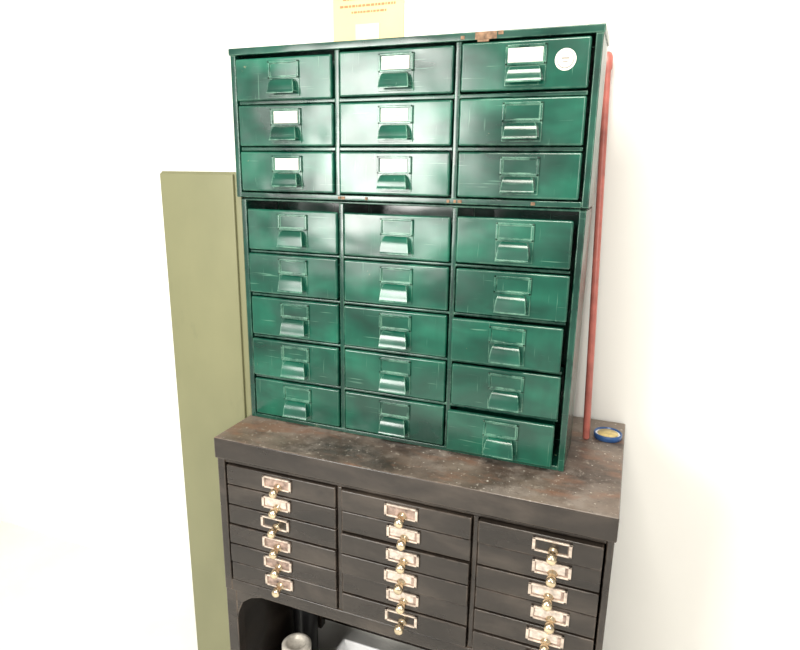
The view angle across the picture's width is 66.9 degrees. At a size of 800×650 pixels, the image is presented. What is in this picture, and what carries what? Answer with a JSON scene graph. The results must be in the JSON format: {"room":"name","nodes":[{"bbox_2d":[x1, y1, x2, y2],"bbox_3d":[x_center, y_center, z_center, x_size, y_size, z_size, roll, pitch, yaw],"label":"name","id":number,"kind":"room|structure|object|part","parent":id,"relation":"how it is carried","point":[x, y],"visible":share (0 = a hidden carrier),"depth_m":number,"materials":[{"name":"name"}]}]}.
{"room":"workshop","nodes":[
{"label":"workshop","id":0,"kind":"room"},
{"bbox_2d":[0,520,423,649],"bbox_3d":[-0.663,1.612,0.188,7.280,0.065,4.342,6,15,20],"label":"floor","id":1,"kind":"structure","parent":0,"point":[56,593],"depth_m":2.27,"materials":[{"name":"paint"}]},
{"bbox_2d":[160,171,251,649],"bbox_3d":[-0.475,0.332,1.911,0.254,1.581,0.338,6,15,20],"label":"board","id":2,"kind":"object","parent":1,"relation":"on","point":[202,210],"visible":0.38,"depth_m":1.68,"materials":[{"name":"metal"}]},
{"bbox_2d":[282,633,310,649],"bbox_3d":[-0.288,1.033,1.712,0.135,0.324,0.135,6,15,20],"label":"metal canister","id":3,"kind":"object","parent":1,"relation":"on","point":[295,641],"visible":1,"depth_m":1.68,"materials":[{"name":"metal"}]},
{"bbox_2d":[293,608,317,649],"bbox_3d":[-0.319,1.001,1.953,0.086,0.266,0.161,6,15,20],"label":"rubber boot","id":4,"kind":"object","parent":1,"relation":"on","point":[305,622],"visible":0.44,"depth_m":1.94,"materials":[{"name":"black rubber"}]},
{"bbox_2d":[336,638,380,649],"bbox_3d":[-0.134,1.074,1.725,0.144,0.243,0.176,6,15,20],"label":"plastic tub","id":5,"kind":"object","parent":1,"relation":"on","point":[346,644],"visible":1,"depth_m":1.78,"materials":[{"name":"white plastic"}]},
{"bbox_2d":[214,415,624,649],"bbox_3d":[0.059,0.731,1.683,0.967,0.933,0.543,6,15,20],"label":"file cabinet","id":6,"kind":"object","parent":1,"relation":"on","point":[426,548],"visible":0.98,"depth_m":1.40,"materials":[{"name":"metal"}]},
{"bbox_3d":[-0.414,0.950,1.691,0.116,0.491,0.031,6,15,20],"label":"leg","id":7,"kind":"part","parent":6,"relation":"part of","materials":[{"name":"brown metal"}]},
{"bbox_3d":[-0.315,0.512,1.502,0.022,0.027,0.030,6,15,20],"label":"knob","id":8,"kind":"part","parent":6,"relation":"part of","materials":[{"name":"gold metal"}]},
{"bbox_3d":[-0.309,0.459,1.487,0.022,0.027,0.030,6,15,20],"label":"knob","id":9,"kind":"part","parent":6,"relation":"part of","materials":[{"name":"gold metal"}]},
{"bbox_3d":[-0.313,0.567,1.512,0.022,0.027,0.031,6,15,20],"label":"knob","id":10,"kind":"part","parent":6,"relation":"part of","materials":[{"name":"gold metal"}]},
{"bbox_3d":[-0.312,0.497,1.512,0.081,0.031,0.005,6,15,20],"label":"tag frame","id":11,"kind":"part","parent":6,"relation":"part of","materials":[{"name":"silver metal"}]},
{"bbox_3d":[-0.304,0.405,1.472,0.022,0.027,0.030,6,15,20],"label":"knob","id":12,"kind":"part","parent":6,"relation":"part of","materials":[{"name":"gold metal"}]},
{"bbox_3d":[-0.306,0.443,1.496,0.081,0.031,0.005,6,15,20],"label":"tag frame","id":13,"kind":"part","parent":6,"relation":"part of","materials":[{"name":"silver metal"}]},
{"bbox_3d":[-0.310,0.552,1.522,0.081,0.031,0.005,6,15,20],"label":"tag frame","id":14,"kind":"part","parent":6,"relation":"part of","materials":[{"name":"silver metal"}]},
{"bbox_3d":[-0.312,0.622,1.526,0.022,0.027,0.031,6,15,20],"label":"knob","id":15,"kind":"part","parent":6,"relation":"part of","materials":[{"name":"gold metal"}]},
{"bbox_3d":[-0.302,0.389,1.481,0.081,0.031,0.005,6,15,20],"label":"tag frame","id":16,"kind":"part","parent":6,"relation":"part of","materials":[{"name":"silver metal"}]},
{"bbox_3d":[-0.310,0.606,1.535,0.081,0.031,0.005,6,15,20],"label":"tag frame","id":17,"kind":"part","parent":6,"relation":"part of","materials":[{"name":"silver metal"}]},
{"bbox_3d":[-0.312,0.675,1.542,0.022,0.027,0.030,6,15,20],"label":"knob","id":18,"kind":"part","parent":6,"relation":"part of","materials":[{"name":"gold metal"}]},
{"bbox_3d":[-0.310,0.660,1.551,0.081,0.031,0.005,6,15,20],"label":"tag frame","id":19,"kind":"part","parent":6,"relation":"part of","materials":[{"name":"silver metal"}]},
{"bbox_3d":[-0.238,0.358,1.630,0.308,0.054,0.325,6,15,20],"label":"drawer","id":20,"kind":"part","parent":6,"relation":"part of","materials":[{"name":"brown metal"}]},
{"bbox_3d":[-0.238,0.412,1.644,0.308,0.054,0.325,6,15,20],"label":"drawer","id":21,"kind":"part","parent":6,"relation":"part of","materials":[{"name":"brown metal"}]},
{"bbox_3d":[-0.239,0.466,1.657,0.308,0.054,0.325,6,15,20],"label":"drawer","id":22,"kind":"part","parent":6,"relation":"part of","materials":[{"name":"brown metal"}]},
{"bbox_3d":[-0.241,0.521,1.669,0.308,0.054,0.325,6,15,20],"label":"drawer","id":23,"kind":"part","parent":6,"relation":"part of","materials":[{"name":"brown metal"}]},
{"bbox_3d":[-0.242,0.575,1.682,0.308,0.054,0.325,6,15,20],"label":"drawer","id":24,"kind":"part","parent":6,"relation":"part of","materials":[{"name":"brown metal"}]},
{"bbox_3d":[-0.242,0.629,1.698,0.308,0.054,0.325,6,15,20],"label":"drawer","id":25,"kind":"part","parent":6,"relation":"part of","materials":[{"name":"brown metal"}]},
{"bbox_3d":[-0.287,0.843,2.122,0.032,0.491,0.031,6,15,20],"label":"leg","id":26,"kind":"part","parent":6,"relation":"part of","materials":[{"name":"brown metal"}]},
{"bbox_3d":[-0.001,0.602,1.393,0.022,0.027,0.031,6,15,20],"label":"knob","id":27,"kind":"part","parent":6,"relation":"part of","materials":[{"name":"gold metal"}]},
{"bbox_3d":[0.000,0.710,1.423,0.022,0.027,0.031,6,15,20],"label":"knob","id":28,"kind":"part","parent":6,"relation":"part of","materials":[{"name":"gold metal"}]},
{"bbox_3d":[0.001,0.587,1.402,0.081,0.031,0.005,6,15,20],"label":"tag frame","id":29,"kind":"part","parent":6,"relation":"part of","materials":[{"name":"silver metal"}]},
{"bbox_3d":[0.000,0.439,1.356,0.022,0.027,0.031,6,15,20],"label":"knob","id":30,"kind":"part","parent":6,"relation":"part of","materials":[{"name":"gold metal"}]},
{"bbox_3d":[0.002,0.694,1.432,0.081,0.031,0.005,6,15,20],"label":"tag frame","id":31,"kind":"part","parent":6,"relation":"part of","materials":[{"name":"silver metal"}]},
{"bbox_3d":[0.002,0.423,1.365,0.081,0.031,0.005,6,15,20],"label":"tag frame","id":32,"kind":"part","parent":6,"relation":"part of","materials":[{"name":"silver metal"}]},
{"bbox_3d":[0.003,0.655,1.411,0.022,0.027,0.030,6,15,20],"label":"knob","id":33,"kind":"part","parent":6,"relation":"part of","materials":[{"name":"gold metal"}]},
{"bbox_3d":[0.003,0.548,1.377,0.022,0.027,0.031,6,15,20],"label":"knob","id":34,"kind":"part","parent":6,"relation":"part of","materials":[{"name":"gold metal"}]},
{"bbox_3d":[0.006,0.640,1.420,0.081,0.031,0.005,6,15,20],"label":"tag frame","id":35,"kind":"part","parent":6,"relation":"part of","materials":[{"name":"silver metal"}]},
{"bbox_3d":[0.005,0.493,1.370,0.022,0.027,0.030,6,15,20],"label":"knob","id":36,"kind":"part","parent":6,"relation":"part of","materials":[{"name":"gold metal"}]},
{"bbox_3d":[0.006,0.533,1.387,0.081,0.031,0.005,6,15,20],"label":"tag frame","id":37,"kind":"part","parent":6,"relation":"part of","materials":[{"name":"silver metal"}]},
{"bbox_3d":[0.007,0.477,1.379,0.081,0.031,0.005,6,15,20],"label":"tag frame","id":38,"kind":"part","parent":6,"relation":"part of","materials":[{"name":"silver metal"}]},
{"bbox_3d":[0.062,0.663,1.583,0.315,0.054,0.325,6,15,20],"label":"drawer","id":39,"kind":"part","parent":6,"relation":"part of","materials":[{"name":"brown metal"}]},
{"bbox_3d":[0.062,0.555,1.552,0.315,0.054,0.325,6,15,20],"label":"drawer","id":40,"kind":"part","parent":6,"relation":"part of","materials":[{"name":"brown metal"}]},
{"bbox_3d":[0.064,0.608,1.571,0.315,0.054,0.325,6,15,20],"label":"drawer","id":41,"kind":"part","parent":6,"relation":"part of","materials":[{"name":"black wood"}]},
{"bbox_3d":[0.063,0.501,1.538,0.315,0.054,0.325,6,15,20],"label":"drawer","id":42,"kind":"part","parent":6,"relation":"part of","materials":[{"name":"brown metal"}]},
{"bbox_3d":[0.066,0.445,1.530,0.315,0.054,0.325,6,15,20],"label":"drawer","id":43,"kind":"part","parent":6,"relation":"part of","materials":[{"name":"brown metal"}]},
{"bbox_3d":[0.066,0.392,1.514,0.315,0.054,0.325,6,15,20],"label":"drawer","id":44,"kind":"part","parent":6,"relation":"part of","materials":[{"name":"brown metal"}]},
{"bbox_2d":[242,197,591,471],"bbox_3d":[0.006,-0.005,1.494,0.833,0.585,0.199,6,15,20],"label":"drawer cabinet","id":45,"kind":"object","parent":6,"relation":"on","point":[448,327],"visible":1,"depth_m":1.42,"materials":[{"name":"metal"}]},
{"bbox_3d":[-0.266,-0.209,1.472,0.073,0.040,0.019,6,15,20],"label":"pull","id":46,"kind":"part","parent":45,"relation":"part of","materials":[{"name":"green paint"}]},
{"bbox_3d":[-0.269,-0.101,1.495,0.073,0.040,0.019,6,15,20],"label":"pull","id":47,"kind":"part","parent":45,"relation":"part of","materials":[{"name":"green paint"}]},
{"bbox_3d":[-0.262,-0.228,1.476,0.081,0.084,0.006,6,15,20],"label":"label frame","id":48,"kind":"part","parent":45,"relation":"part of","materials":[{"name":"green paint"}]},
{"bbox_3d":[-0.265,-0.120,1.500,0.081,0.084,0.006,6,15,20],"label":"label frame","id":49,"kind":"part","parent":45,"relation":"part of","materials":[{"name":"green paint"}]},
{"bbox_3d":[-0.272,0.116,1.550,0.073,0.040,0.019,6,15,20],"label":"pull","id":50,"kind":"part","parent":45,"relation":"part of","materials":[{"name":"green paint"}]},
{"bbox_3d":[-0.269,0.007,1.526,0.073,0.040,0.019,6,15,20],"label":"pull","id":51,"kind":"part","parent":45,"relation":"part of","materials":[{"name":"green paint"}]},
{"bbox_3d":[-0.243,-0.244,1.539,0.250,0.101,0.130,6,15,20],"label":"drawer","id":52,"kind":"part","parent":45,"relation":"part of","materials":[{"name":"green paint"}]},
{"bbox_3d":[-0.246,-0.136,1.562,0.250,0.101,0.130,6,15,20],"label":"drawer","id":53,"kind":"part","parent":45,"relation":"part of","materials":[{"name":"green paint"}]},
{"bbox_3d":[-0.265,-0.012,1.531,0.081,0.084,0.006,6,15,20],"label":"label frame","id":54,"kind":"part","parent":45,"relation":"part of","materials":[{"name":"green paint"}]},
{"bbox_3d":[-0.269,0.097,1.554,0.081,0.084,0.006,6,15,20],"label":"label frame","id":55,"kind":"part","parent":45,"relation":"part of","materials":[{"name":"green paint"}]},
{"bbox_3d":[-0.272,0.222,1.581,0.073,0.040,0.019,6,15,20],"label":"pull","id":56,"kind":"part","parent":45,"relation":"part of","materials":[{"name":"green paint"}]},
{"bbox_3d":[-0.246,-0.028,1.593,0.250,0.101,0.130,6,15,20],"label":"drawer","id":57,"kind":"part","parent":45,"relation":"part of","materials":[{"name":"green paint"}]},
{"bbox_3d":[-0.249,0.081,1.617,0.250,0.101,0.130,6,15,20],"label":"drawer","id":58,"kind":"part","parent":45,"relation":"part of","materials":[{"name":"green paint"}]},
{"bbox_3d":[-0.269,0.203,1.585,0.081,0.084,0.006,6,15,20],"label":"label frame","id":59,"kind":"part","parent":45,"relation":"part of","materials":[{"name":"green paint"}]},
{"bbox_3d":[-0.249,0.187,1.647,0.250,0.101,0.130,6,15,20],"label":"drawer","id":60,"kind":"part","parent":45,"relation":"part of","materials":[{"name":"green paint"}]},
{"bbox_3d":[-0.018,0.250,1.486,0.073,0.040,0.019,6,15,20],"label":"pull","id":61,"kind":"part","parent":45,"relation":"part of","materials":[{"name":"green paint"}]},
{"bbox_3d":[-0.017,0.142,1.459,0.073,0.040,0.019,6,15,20],"label":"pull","id":62,"kind":"part","parent":45,"relation":"part of","materials":[{"name":"green paint"}]},
{"bbox_3d":[-0.016,0.035,1.429,0.073,0.040,0.019,6,15,20],"label":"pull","id":63,"kind":"part","parent":45,"relation":"part of","materials":[{"name":"green paint"}]},
{"bbox_3d":[-0.013,-0.073,1.404,0.073,0.040,0.019,6,15,20],"label":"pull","id":64,"kind":"part","parent":45,"relation":"part of","materials":[{"name":"green paint"}]},
{"bbox_3d":[-0.014,0.231,1.490,0.081,0.084,0.006,6,15,20],"label":"label frame","id":65,"kind":"part","parent":45,"relation":"part of","materials":[{"name":"green paint"}]},
{"bbox_3d":[-0.012,-0.181,1.377,0.073,0.040,0.019,6,15,20],"label":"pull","id":66,"kind":"part","parent":45,"relation":"part of","materials":[{"name":"green paint"}]},
{"bbox_3d":[-0.013,0.123,1.463,0.081,0.084,0.006,6,15,20],"label":"label frame","id":67,"kind":"part","parent":45,"relation":"part of","materials":[{"name":"green paint"}]},
{"bbox_3d":[-0.012,0.016,1.434,0.081,0.084,0.006,6,15,20],"label":"label frame","id":68,"kind":"part","parent":45,"relation":"part of","materials":[{"name":"green paint"}]},
{"bbox_3d":[0.005,0.215,1.553,0.261,0.101,0.130,6,15,20],"label":"drawer","id":69,"kind":"part","parent":45,"relation":"part of","materials":[{"name":"green paint"}]},
{"bbox_3d":[0.006,0.107,1.526,0.261,0.101,0.130,6,15,20],"label":"drawer","id":70,"kind":"part","parent":45,"relation":"part of","materials":[{"name":"green paint"}]},
{"bbox_3d":[-0.010,-0.092,1.409,0.081,0.084,0.006,6,15,20],"label":"label frame","id":71,"kind":"part","parent":45,"relation":"part of","materials":[{"name":"green paint"}]},
{"bbox_3d":[0.007,0.000,1.496,0.261,0.101,0.130,6,15,20],"label":"drawer","id":72,"kind":"part","parent":45,"relation":"part of","materials":[{"name":"green paint"}]},
{"bbox_3d":[-0.008,-0.200,1.382,0.081,0.084,0.006,6,15,20],"label":"label frame","id":73,"kind":"part","parent":45,"relation":"part of","materials":[{"name":"green paint"}]},
{"bbox_3d":[0.010,-0.108,1.471,0.261,0.101,0.130,6,15,20],"label":"drawer","id":74,"kind":"part","parent":45,"relation":"part of","materials":[{"name":"green paint"}]},
{"bbox_3d":[0.011,-0.216,1.444,0.261,0.101,0.130,6,15,20],"label":"drawer","id":75,"kind":"part","parent":45,"relation":"part of","materials":[{"name":"green paint"}]},
{"bbox_2d":[228,23,609,208],"bbox_3d":[0.008,-0.455,1.371,0.849,0.342,0.168,6,15,20],"label":"drawer cabinet","id":76,"kind":"object","parent":45,"relation":"on","point":[512,117],"visible":1,"depth_m":1.29,"materials":[{"name":"metal"}]},
{"bbox_3d":[-0.271,-0.546,1.382,0.073,0.032,0.019,6,15,20],"label":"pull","id":77,"kind":"part","parent":76,"relation":"part of","materials":[{"name":"green paint"}]},
{"bbox_3d":[-0.267,-0.565,1.387,0.081,0.076,0.006,6,15,20],"label":"label frame","id":78,"kind":"part","parent":76,"relation":"part of","materials":[{"name":"green paint"}]},
{"bbox_3d":[-0.270,-0.446,1.406,0.073,0.032,0.019,6,15,20],"label":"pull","id":79,"kind":"part","parent":76,"relation":"part of","materials":[{"name":"green paint"}]},
{"bbox_3d":[-0.248,-0.581,1.449,0.253,0.093,0.130,6,15,20],"label":"drawer","id":80,"kind":"part","parent":76,"relation":"part of","materials":[{"name":"green paint"}]},
{"bbox_3d":[-0.272,-0.344,1.432,0.073,0.032,0.019,6,15,20],"label":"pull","id":81,"kind":"part","parent":76,"relation":"part of","materials":[{"name":"green paint"}]},
{"bbox_3d":[-0.266,-0.465,1.411,0.081,0.076,0.006,6,15,20],"label":"label frame","id":82,"kind":"part","parent":76,"relation":"part of","materials":[{"name":"green paint"}]},
{"bbox_3d":[-0.268,-0.363,1.437,0.081,0.076,0.006,6,15,20],"label":"label frame","id":83,"kind":"part","parent":76,"relation":"part of","materials":[{"name":"green paint"}]},
{"bbox_3d":[-0.247,-0.481,1.473,0.253,0.093,0.130,6,15,20],"label":"drawer","id":84,"kind":"part","parent":76,"relation":"part of","materials":[{"name":"green paint"}]},
{"bbox_3d":[-0.248,-0.379,1.499,0.253,0.093,0.130,6,15,20],"label":"drawer","id":85,"kind":"part","parent":76,"relation":"part of","materials":[{"name":"green paint"}]},
{"bbox_3d":[-0.017,-0.315,1.333,0.073,0.032,0.019,6,15,20],"label":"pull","id":86,"kind":"part","parent":76,"relation":"part of","materials":[{"name":"green paint"}]},
{"bbox_3d":[-0.014,-0.418,1.311,0.073,0.032,0.019,6,15,20],"label":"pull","id":87,"kind":"part","parent":76,"relation":"part of","materials":[{"name":"green paint"}]},
{"bbox_3d":[-0.013,-0.520,1.285,0.073,0.032,0.019,6,15,20],"label":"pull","id":88,"kind":"part","parent":76,"relation":"part of","materials":[{"name":"green paint"}]},
{"bbox_3d":[-0.013,-0.334,1.338,0.081,0.076,0.006,6,15,20],"label":"label frame","id":89,"kind":"part","parent":76,"relation":"part of","materials":[{"name":"green paint"}]},
{"bbox_3d":[-0.010,-0.437,1.316,0.081,0.076,0.006,6,15,20],"label":"label frame","id":90,"kind":"part","parent":76,"relation":"part of","materials":[{"name":"green paint"}]},
{"bbox_3d":[-0.009,-0.539,1.290,0.081,0.076,0.006,6,15,20],"label":"label frame","id":91,"kind":"part","parent":76,"relation":"part of","materials":[{"name":"green paint"}]},
{"bbox_3d":[0.006,-0.350,1.400,0.263,0.093,0.130,6,15,20],"label":"drawer","id":92,"kind":"part","parent":76,"relation":"part of","materials":[{"name":"green paint"}]},
{"bbox_3d":[0.009,-0.453,1.378,0.263,0.093,0.130,6,15,20],"label":"drawer","id":93,"kind":"part","parent":76,"relation":"part of","materials":[{"name":"green paint"}]},
{"bbox_3d":[0.011,-0.556,1.352,0.263,0.093,0.130,6,15,20],"label":"drawer","id":94,"kind":"part","parent":76,"relation":"part of","materials":[{"name":"green paint"}]},
{"bbox_3d":[0.241,-0.288,1.241,0.073,0.032,0.019,6,15,20],"label":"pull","id":95,"kind":"part","parent":76,"relation":"part of","materials":[{"name":"green paint"}]},
{"bbox_3d":[0.245,-0.307,1.246,0.081,0.076,0.006,6,15,20],"label":"label frame","id":96,"kind":"part","parent":76,"relation":"part of","materials":[{"name":"green paint"}]},
{"bbox_3d":[0.241,-0.389,1.212,0.073,0.032,0.019,6,15,20],"label":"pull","id":97,"kind":"part","parent":76,"relation":"part of","materials":[{"name":"green paint"}]},
{"bbox_3d":[0.264,-0.323,1.308,0.254,0.093,0.130,6,15,20],"label":"drawer","id":98,"kind":"part","parent":76,"relation":"part of","materials":[{"name":"green paint"}]},
{"bbox_3d":[0.245,-0.408,1.217,0.081,0.076,0.006,6,15,20],"label":"label frame","id":99,"kind":"part","parent":76,"relation":"part of","materials":[{"name":"green paint"}]},
{"bbox_3d":[0.264,-0.424,1.279,0.254,0.093,0.130,6,15,20],"label":"drawer","id":100,"kind":"part","parent":76,"relation":"part of","materials":[{"name":"green paint"}]},
{"bbox_3d":[0.243,-0.493,1.187,0.073,0.032,0.019,6,15,20],"label":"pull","id":101,"kind":"part","parent":76,"relation":"part of","materials":[{"name":"green paint"}]},
{"bbox_3d":[0.247,-0.512,1.192,0.081,0.076,0.006,6,15,20],"label":"label frame","id":102,"kind":"part","parent":76,"relation":"part of","materials":[{"name":"green paint"}]},
{"bbox_3d":[0.266,-0.528,1.254,0.254,0.093,0.130,6,15,20],"label":"drawer","id":103,"kind":"part","parent":76,"relation":"part of","materials":[{"name":"green paint"}]},
{"bbox_2d":[557,50,573,67],"bbox_3d":[0.318,-0.511,1.163,0.032,0.032,0.002,6,15,20],"label":"print","id":104,"kind":"object","parent":76,"relation":"attached to","point":[565,58],"depth_m":1.16,"materials":[{"name":"grey paper"}]},
{"bbox_3d":[0.225,0.281,1.378,0.073,0.040,0.019,6,15,20],"label":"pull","id":105,"kind":"part","parent":45,"relation":"part of","materials":[{"name":"green paint"}]},
{"bbox_3d":[0.228,0.262,1.383,0.081,0.084,0.006,6,15,20],"label":"label frame","id":106,"kind":"part","parent":45,"relation":"part of","materials":[{"name":"green paint"}]},
{"bbox_3d":[0.248,0.246,1.445,0.246,0.101,0.130,6,15,20],"label":"drawer","id":107,"kind":"part","parent":45,"relation":"part of","materials":[{"name":"green paint"}]},
{"bbox_3d":[0.234,0.171,1.360,0.073,0.040,0.019,6,15,20],"label":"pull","id":108,"kind":"part","parent":45,"relation":"part of","materials":[{"name":"green paint"}]},
{"bbox_3d":[0.231,0.066,1.328,0.073,0.040,0.019,6,15,20],"label":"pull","id":109,"kind":"part","parent":45,"relation":"part of","materials":[{"name":"green paint"}]},
{"bbox_3d":[0.238,0.152,1.365,0.081,0.084,0.006,6,15,20],"label":"label frame","id":110,"kind":"part","parent":45,"relation":"part of","materials":[{"name":"green paint"}]},
{"bbox_3d":[0.235,0.047,1.333,0.081,0.084,0.006,6,15,20],"label":"label frame","id":111,"kind":"part","parent":45,"relation":"part of","materials":[{"name":"green paint"}]},
{"bbox_3d":[0.257,0.136,1.427,0.246,0.101,0.130,6,15,20],"label":"drawer","id":112,"kind":"part","parent":45,"relation":"part of","materials":[{"name":"green paint"}]},
{"bbox_3d":[0.254,0.030,1.395,0.246,0.101,0.130,6,15,20],"label":"drawer","id":113,"kind":"part","parent":45,"relation":"part of","materials":[{"name":"green paint"}]},
{"bbox_3d":[0.238,-0.044,1.305,0.073,0.040,0.019,6,15,20],"label":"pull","id":114,"kind":"part","parent":45,"relation":"part of","materials":[{"name":"green paint"}]},
{"bbox_3d":[0.238,-0.154,1.276,0.073,0.040,0.019,6,15,20],"label":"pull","id":115,"kind":"part","parent":45,"relation":"part of","materials":[{"name":"green paint"}]},
{"bbox_3d":[0.242,-0.064,1.310,0.081,0.084,0.006,6,15,20],"label":"label frame","id":116,"kind":"part","parent":45,"relation":"part of","materials":[{"name":"green paint"}]},
{"bbox_3d":[0.262,-0.080,1.372,0.246,0.101,0.130,6,15,20],"label":"drawer","id":117,"kind":"part","parent":45,"relation":"part of","materials":[{"name":"green paint"}]},
{"bbox_3d":[0.242,-0.173,1.280,0.081,0.084,0.006,6,15,20],"label":"label frame","id":118,"kind":"part","parent":45,"relation":"part of","materials":[{"name":"green paint"}]},
{"bbox_3d":[0.261,-0.189,1.342,0.246,0.101,0.130,6,15,20],"label":"drawer","id":119,"kind":"part","parent":45,"relation":"part of","materials":[{"name":"green paint"}]},
{"bbox_3d":[0.342,0.694,1.474,0.257,0.054,0.325,6,15,20],"label":"drawer","id":120,"kind":"part","parent":6,"relation":"part of","materials":[{"name":"brown metal"}]},
{"bbox_3d":[0.344,0.639,1.464,0.257,0.054,0.325,6,15,20],"label":"drawer","id":121,"kind":"part","parent":6,"relation":"part of","materials":[{"name":"brown metal"}]},
{"bbox_3d":[0.346,0.584,1.453,0.257,0.054,0.325,6,15,20],"label":"drawer","id":122,"kind":"part","parent":6,"relation":"part of","materials":[{"name":"brown metal"}]},
{"bbox_3d":[0.346,0.531,1.437,0.257,0.054,0.325,6,15,20],"label":"drawer","id":123,"kind":"part","parent":6,"relation":"part of","materials":[{"name":"brown metal"}]},
{"bbox_3d":[0.348,0.476,1.426,0.257,0.054,0.325,6,15,20],"label":"drawer","id":124,"kind":"part","parent":6,"relation":"part of","materials":[{"name":"brown metal"}]},
{"bbox_3d":[0.346,0.423,1.406,0.257,0.054,0.325,6,15,20],"label":"drawer","id":125,"kind":"part","parent":6,"relation":"part of","materials":[{"name":"brown metal"}]},
{"bbox_3d":[0.312,0.674,1.304,0.081,0.031,0.005,6,15,20],"label":"tag frame","id":126,"kind":"part","parent":6,"relation":"part of","materials":[{"name":"silver metal"}]},
{"bbox_3d":[0.309,0.689,1.294,0.022,0.027,0.031,6,15,20],"label":"knob","id":127,"kind":"part","parent":6,"relation":"part of","materials":[{"name":"gold metal"}]},
{"bbox_3d":[0.309,0.581,1.268,0.022,0.027,0.031,6,15,20],"label":"knob","id":128,"kind":"part","parent":6,"relation":"part of","materials":[{"name":"gold metal"}]},
{"bbox_3d":[0.311,0.565,1.277,0.081,0.031,0.005,6,15,20],"label":"tag frame","id":129,"kind":"part","parent":6,"relation":"part of","materials":[{"name":"silver metal"}]},
{"bbox_3d":[0.319,0.620,1.290,0.081,0.031,0.005,6,15,20],"label":"tag frame","id":130,"kind":"part","parent":6,"relation":"part of","materials":[{"name":"silver metal"}]},
{"bbox_3d":[0.317,0.635,1.281,0.022,0.027,0.030,6,15,20],"label":"knob","id":131,"kind":"part","parent":6,"relation":"part of","materials":[{"name":"gold metal"}]},
{"bbox_3d":[0.317,0.511,1.264,0.081,0.031,0.005,6,15,20],"label":"tag frame","id":132,"kind":"part","parent":6,"relation":"part of","materials":[{"name":"silver metal"}]},
{"bbox_3d":[0.314,0.526,1.255,0.022,0.027,0.030,6,15,20],"label":"knob","id":133,"kind":"part","parent":6,"relation":"part of","materials":[{"name":"gold metal"}]},
{"bbox_3d":[0.311,0.473,1.236,0.022,0.027,0.031,6,15,20],"label":"knob","id":134,"kind":"part","parent":6,"relation":"part of","materials":[{"name":"gold metal"}]},
{"bbox_3d":[0.313,0.458,1.246,0.081,0.031,0.005,6,15,20],"label":"tag frame","id":135,"kind":"part","parent":6,"relation":"part of","materials":[{"name":"silver metal"}]},
{"bbox_2d":[582,51,612,439],"bbox_3d":[0.487,-0.182,1.499,0.024,0.943,0.159,2,14,4],"label":"pole","id":136,"kind":"object","parent":6,"relation":"on","point":[609,64],"visible":0.8,"depth_m":1.49,"materials":[{"name":"metal"}]},
{"bbox_2d":[594,427,621,442],"bbox_3d":[0.533,0.282,1.554,0.070,0.016,0.070,6,15,20],"label":"lid","id":137,"kind":"object","parent":6,"relation":"on","point":[604,434],"visible":1,"depth_m":1.54,"materials":[{"name":"blue metal"}]},
{"bbox_2d":[0,0,799,649],"bbox_3d":[0.127,-0.231,1.773,7.280,2.756,0.078,6,15,20],"label":"wall","id":138,"kind":"structure","parent":0,"point":[697,354],"depth_m":1.70,"materials":[{"name":"white paint"}]},
{"bbox_2d":[333,0,403,41],"bbox_3d":[-0.089,-0.795,1.673,0.212,0.280,0.006,6,15,20],"label":"notice","id":139,"kind":"object","parent":138,"relation":"attached to","point":[352,19],"visible":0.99,"depth_m":1.66,"materials":[{"name":"beige paper"}]}
]}

